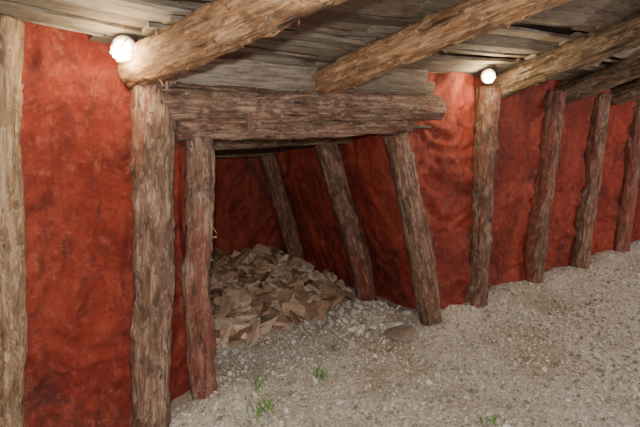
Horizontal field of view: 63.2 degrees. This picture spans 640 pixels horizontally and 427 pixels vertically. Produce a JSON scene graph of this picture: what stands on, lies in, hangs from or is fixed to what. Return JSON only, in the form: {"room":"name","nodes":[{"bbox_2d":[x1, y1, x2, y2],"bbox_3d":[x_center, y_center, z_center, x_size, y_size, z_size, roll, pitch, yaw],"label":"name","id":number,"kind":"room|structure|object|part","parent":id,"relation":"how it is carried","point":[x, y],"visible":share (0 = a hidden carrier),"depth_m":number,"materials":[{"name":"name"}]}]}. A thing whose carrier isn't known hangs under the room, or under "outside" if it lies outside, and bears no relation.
{"room":"underground passage","nodes":[
{"label":"underground passage","id":0,"kind":"room"},
{"bbox_2d":[11,16,189,426],"bbox_3d":[-2.077,0.230,2.036,3.340,2.400,0.169,-8,13,-37],"label":"wall","id":1,"kind":"structure","parent":0,"point":[76,140],"depth_m":2.71,"materials":[{"name":"red paint"}]},
{"bbox_2d":[177,141,189,387],"bbox_3d":[-1.485,0.140,3.954,0.066,1.850,2.300,-8,13,-37],"label":"wall","id":2,"kind":"structure","parent":0,"point":[180,181],"depth_m":3.02,"materials":[{"name":"red paint"}]},
{"bbox_2d":[215,153,272,157],"bbox_3d":[-1.136,-0.578,5.040,1.954,0.150,0.131,-8,13,-37],"label":"log","id":3,"kind":"object","parent":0,"point":[258,154],"depth_m":5.28,"materials":[{"name":"brown wood"}]},
{"bbox_2d":[212,157,281,255],"bbox_3d":[-1.268,-0.107,5.499,2.700,1.800,0.115,-8,13,-37],"label":"wall","id":4,"kind":"structure","parent":0,"point":[243,214],"depth_m":5.82,"materials":[{"name":"red fabric"}]},
{"bbox_2d":[0,0,639,86],"bbox_3d":[2.371,-1.551,3.100,12.289,1.262,3.735,-8,13,-37],"label":"ceiling","id":5,"kind":"structure","parent":0,"point":[104,20],"depth_m":2.85,"materials":[{"name":"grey wood"}]},
{"bbox_2d":[109,35,135,61],"bbox_3d":[-0.945,-0.789,2.487,0.123,0.129,0.138,0,10,2],"label":"lamp","id":6,"kind":"object","parent":5,"relation":"attached to","point":[121,48],"visible":0.94,"depth_m":2.45,"materials":[{"name":"glass"}]},
{"bbox_3d":[-0.944,-0.769,2.472,0.096,0.097,0.079,0,36,2],"label":"glass globe","id":7,"kind":"part","parent":6,"relation":"part of"},
{"bbox_3d":[-0.943,-0.801,2.516,0.123,0.123,0.031,0,36,2],"label":"plate","id":8,"kind":"part","parent":6,"relation":"part of","materials":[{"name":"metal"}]},
{"bbox_2d":[481,69,495,83],"bbox_3d":[1.357,-1.105,4.178,0.118,0.121,0.130,1,10,7],"label":"lamp","id":9,"kind":"object","parent":5,"relation":"attached to","point":[488,75],"visible":1,"depth_m":4.15,"materials":[{"name":"glass"}]},
{"bbox_3d":[1.356,-1.087,4.165,0.092,0.093,0.076,2,30,9],"label":"glass globe","id":10,"kind":"part","parent":9,"relation":"part of"},
{"bbox_2d":[213,125,430,158],"bbox_3d":[-0.704,-0.574,4.484,2.250,0.372,2.350,-8,13,-37],"label":"ceiling","id":11,"kind":"structure","parent":0,"point":[282,148],"depth_m":4.81,"materials":[{"name":"brown wood"}]},
{"bbox_2d":[258,134,416,308],"bbox_3d":[0.049,-0.100,5.176,0.628,1.900,2.404,-8,13,-37],"label":"wall","id":12,"kind":"structure","parent":0,"point":[365,158],"depth_m":4.82,"materials":[{"name":"red paint"}]},
{"bbox_2d":[169,239,639,426],"bbox_3d":[1.712,0.906,4.375,12.200,0.159,6.050,-8,13,-37],"label":"floor","id":13,"kind":"structure","parent":0,"point":[178,402],"depth_m":3.60,"materials":[{"name":"beige gravel"}]},
{"bbox_2d":[0,14,30,426],"bbox_3d":[-1.468,0.242,2.403,0.212,2.223,0.371,8,13,38],"label":"timber post","id":14,"kind":"object","parent":13,"relation":"on","point":[13,251],"visible":1,"depth_m":2.35,"materials":[{"name":"brown wood"}]},
{"bbox_2d":[129,76,175,426],"bbox_3d":[-0.923,0.248,2.849,0.353,2.056,0.265,-7,12,-33],"label":"timber post","id":15,"kind":"object","parent":13,"relation":"on","point":[152,151],"visible":0.91,"depth_m":2.77,"materials":[{"name":"brown wood"}]},
{"bbox_2d":[117,0,348,88],"bbox_3d":[0.268,-0.783,1.431,0.281,0.272,3.507,-10,5,-44],"label":"ceiling beam","id":16,"kind":"structure","parent":15,"relation":"on","point":[217,28],"depth_m":2.05,"materials":[{"name":"brown wood"}]},
{"bbox_2d":[180,136,216,399],"bbox_3d":[-0.719,0.382,3.102,0.230,1.674,0.199,0,10,-1],"label":"post","id":17,"kind":"object","parent":13,"relation":"on","point":[199,173],"visible":0.98,"depth_m":3.03,"materials":[{"name":"brown wood"}]},
{"bbox_2d":[175,120,414,140],"bbox_3d":[-0.047,-0.563,3.414,1.904,0.152,0.144,-8,13,-38],"label":"log","id":18,"kind":"object","parent":17,"relation":"on","point":[185,130],"visible":0.7,"depth_m":3.24,"materials":[{"name":"brown wood"}]},
{"bbox_2d":[163,82,446,124],"bbox_3d":[0.026,-0.694,3.396,2.264,0.241,0.245,-8,13,-38],"label":"log","id":19,"kind":"object","parent":18,"relation":"on","point":[222,104],"visible":0.98,"depth_m":3.14,"materials":[{"name":"brown wood"}]},
{"bbox_2d":[176,50,434,93],"bbox_3d":[0.009,-0.903,3.389,2.210,0.262,0.073,-8,13,-37],"label":"boards","id":20,"kind":"object","parent":19,"relation":"on","point":[276,73],"visible":0.48,"depth_m":3.17,"materials":[{"name":"brown wood"}]},
{"bbox_2d":[210,260,317,321],"bbox_3d":[-0.730,0.732,4.952,2.100,0.332,1.590,-8,13,-37],"label":"earth","id":21,"kind":"object","parent":13,"relation":"on","point":[243,274],"visible":0.02,"depth_m":5.00,"materials":[{"name":"brown soil"}]},
{"bbox_2d":[247,395,283,420],"bbox_3d":[-0.334,1.129,3.043,0.163,0.093,0.239,8,13,39],"label":"plant","id":22,"kind":"object","parent":13,"relation":"on","point":[259,403],"visible":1,"depth_m":3.04,"materials":[{"name":"green plant"}]},
{"bbox_2d":[260,153,303,260],"bbox_3d":[-0.378,0.047,5.754,0.602,1.458,0.195,-8,13,-37],"label":"post","id":23,"kind":"object","parent":13,"relation":"on","point":[276,189],"visible":0.75,"depth_m":5.64,"materials":[{"name":"brown wood"}]},
{"bbox_2d":[210,244,355,347],"bbox_3d":[-0.756,0.700,4.926,2.252,0.606,1.759,-8,13,-37],"label":"rubble pile","id":24,"kind":"object","parent":13,"relation":"on","point":[237,302],"visible":0.68,"depth_m":4.79,"materials":[{"name":"brown stone"}]},
{"bbox_2d":[310,363,330,379],"bbox_3d":[0.002,1.065,3.453,0.168,0.106,0.152,-8,13,-37],"label":"plant","id":25,"kind":"object","parent":13,"relation":"on","point":[322,372],"visible":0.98,"depth_m":3.48,"materials":[{"name":"green plant"}]},
{"bbox_2d":[314,140,376,301],"bbox_3d":[0.264,0.154,4.651,0.702,1.634,0.238,-7,12,-36],"label":"post","id":26,"kind":"object","parent":13,"relation":"on","point":[329,155],"visible":0.95,"depth_m":4.55,"materials":[{"name":"brown wood"}]},
{"bbox_2d":[291,298,426,357],"bbox_3d":[0.202,0.898,4.412,1.124,0.191,1.267,-8,13,-37],"label":"loose stones","id":27,"kind":"object","parent":13,"relation":"on","point":[358,306],"visible":0.85,"depth_m":4.35},
{"bbox_2d":[384,325,417,341],"bbox_3d":[0.648,0.959,4.154,0.293,0.057,0.248,-8,13,-37],"label":"stone slab","id":28,"kind":"object","parent":13,"relation":"on","point":[401,333],"visible":1,"depth_m":4.11,"materials":[{"name":"brown stone"}]},
{"bbox_2d":[170,241,639,426],"bbox_3d":[1.964,0.918,4.289,8.731,0.178,3.333,-8,13,-37],"label":"gravel","id":29,"kind":"object","parent":13,"relation":"on","point":[386,397],"visible":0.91,"depth_m":3.76,"materials":[{"name":"gravel"}]},
{"bbox_2d":[250,371,269,391],"bbox_3d":[-0.393,1.071,3.329,0.105,0.102,0.145,9,13,41],"label":"plant","id":30,"kind":"object","parent":29,"relation":"on","point":[255,382],"visible":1,"depth_m":3.33,"materials":[{"name":"green plant"}]},
{"bbox_2d":[383,130,441,325],"bbox_3d":[0.777,0.196,4.170,0.673,1.712,0.251,-8,13,-38],"label":"post","id":31,"kind":"object","parent":13,"relation":"on","point":[418,238],"visible":0.96,"depth_m":4.07,"materials":[{"name":"brown wood"}]},
{"bbox_2d":[464,85,501,307],"bbox_3d":[1.428,-0.074,4.623,0.260,2.067,0.267,-1,10,-5],"label":"timber post","id":32,"kind":"object","parent":13,"relation":"on","point":[487,105],"visible":0.75,"depth_m":4.51,"materials":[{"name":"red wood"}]},
{"bbox_2d":[484,13,639,99],"bbox_3d":[2.705,-1.440,3.267,0.261,0.287,3.653,-10,-5,-44],"label":"ceiling beam","id":33,"kind":"structure","parent":32,"relation":"on","point":[595,46],"depth_m":3.98,"materials":[{"name":"brown wood"}]},
{"bbox_2d":[478,415,498,425],"bbox_3d":[0.969,1.188,2.994,0.171,0.047,0.108,-8,13,-37],"label":"plant","id":34,"kind":"object","parent":13,"relation":"on","point":[493,418],"visible":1,"depth_m":3.00,"materials":[{"name":"green plant"}]},
{"bbox_2d":[524,90,566,283],"bbox_3d":[2.272,-0.193,5.297,0.370,2.074,0.249,-9,14,-43],"label":"timber post","id":35,"kind":"object","parent":13,"relation":"on","point":[537,246],"visible":0.86,"depth_m":5.20,"materials":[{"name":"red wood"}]},
{"bbox_2d":[560,54,639,103],"bbox_3d":[3.712,-1.569,4.041,0.263,0.276,3.653,-10,-5,-44],"label":"ceiling beam","id":36,"kind":"structure","parent":35,"relation":"on","point":[593,83],"depth_m":4.99,"materials":[{"name":"brown wood"}]},
{"bbox_2d":[571,93,611,268],"bbox_3d":[3.073,-0.306,5.937,0.477,2.084,0.244,-9,14,-43],"label":"timber post","id":37,"kind":"object","parent":13,"relation":"on","point":[595,149],"visible":0.8,"depth_m":5.84,"materials":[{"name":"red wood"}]},
{"bbox_2d":[611,79,639,104],"bbox_3d":[4.613,-1.691,4.736,0.307,0.295,3.653,-10,-5,-44],"label":"ceiling beam","id":38,"kind":"structure","parent":37,"relation":"on","point":[628,92],"depth_m":5.88,"materials":[{"name":"brown wood"}]},
{"bbox_2d":[614,99,639,252],"bbox_3d":[3.890,-0.413,6.550,0.255,2.081,0.476,8,13,40],"label":"timber post","id":39,"kind":"object","parent":13,"relation":"on","point":[629,191],"visible":0.69,"depth_m":6.46,"materials":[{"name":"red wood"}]},
{"bbox_3d":[-1.043,0.335,3.714,0.195,1.557,0.201,-3,10,-38],"label":"post","id":40,"kind":"object","parent":13,"relation":"on","visible":0},
{"bbox_2d":[212,138,349,149],"bbox_3d":[-0.432,-0.556,3.970,1.755,0.132,0.152,-8,13,-37],"label":"log","id":41,"kind":"object","parent":40,"relation":"on","point":[244,144],"visible":0.41,"depth_m":3.98,"materials":[{"name":"brown wood"}]},
{"bbox_2d":[311,0,571,93],"bbox_3d":[1.212,-1.061,2.139,0.257,0.256,3.569,-10,0,-44],"label":"ceiling beam","id":42,"kind":"structure","parent":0,"point":[440,30],"depth_m":2.74,"materials":[{"name":"brown wood"}]},
{"bbox_2d":[409,72,639,308],"bbox_3d":[3.312,-0.443,6.142,7.045,2.300,0.254,-8,13,-37],"label":"wall","id":43,"kind":"structure","parent":0,"point":[443,152],"depth_m":5.05,"materials":[{"name":"red rock"}]}
]}

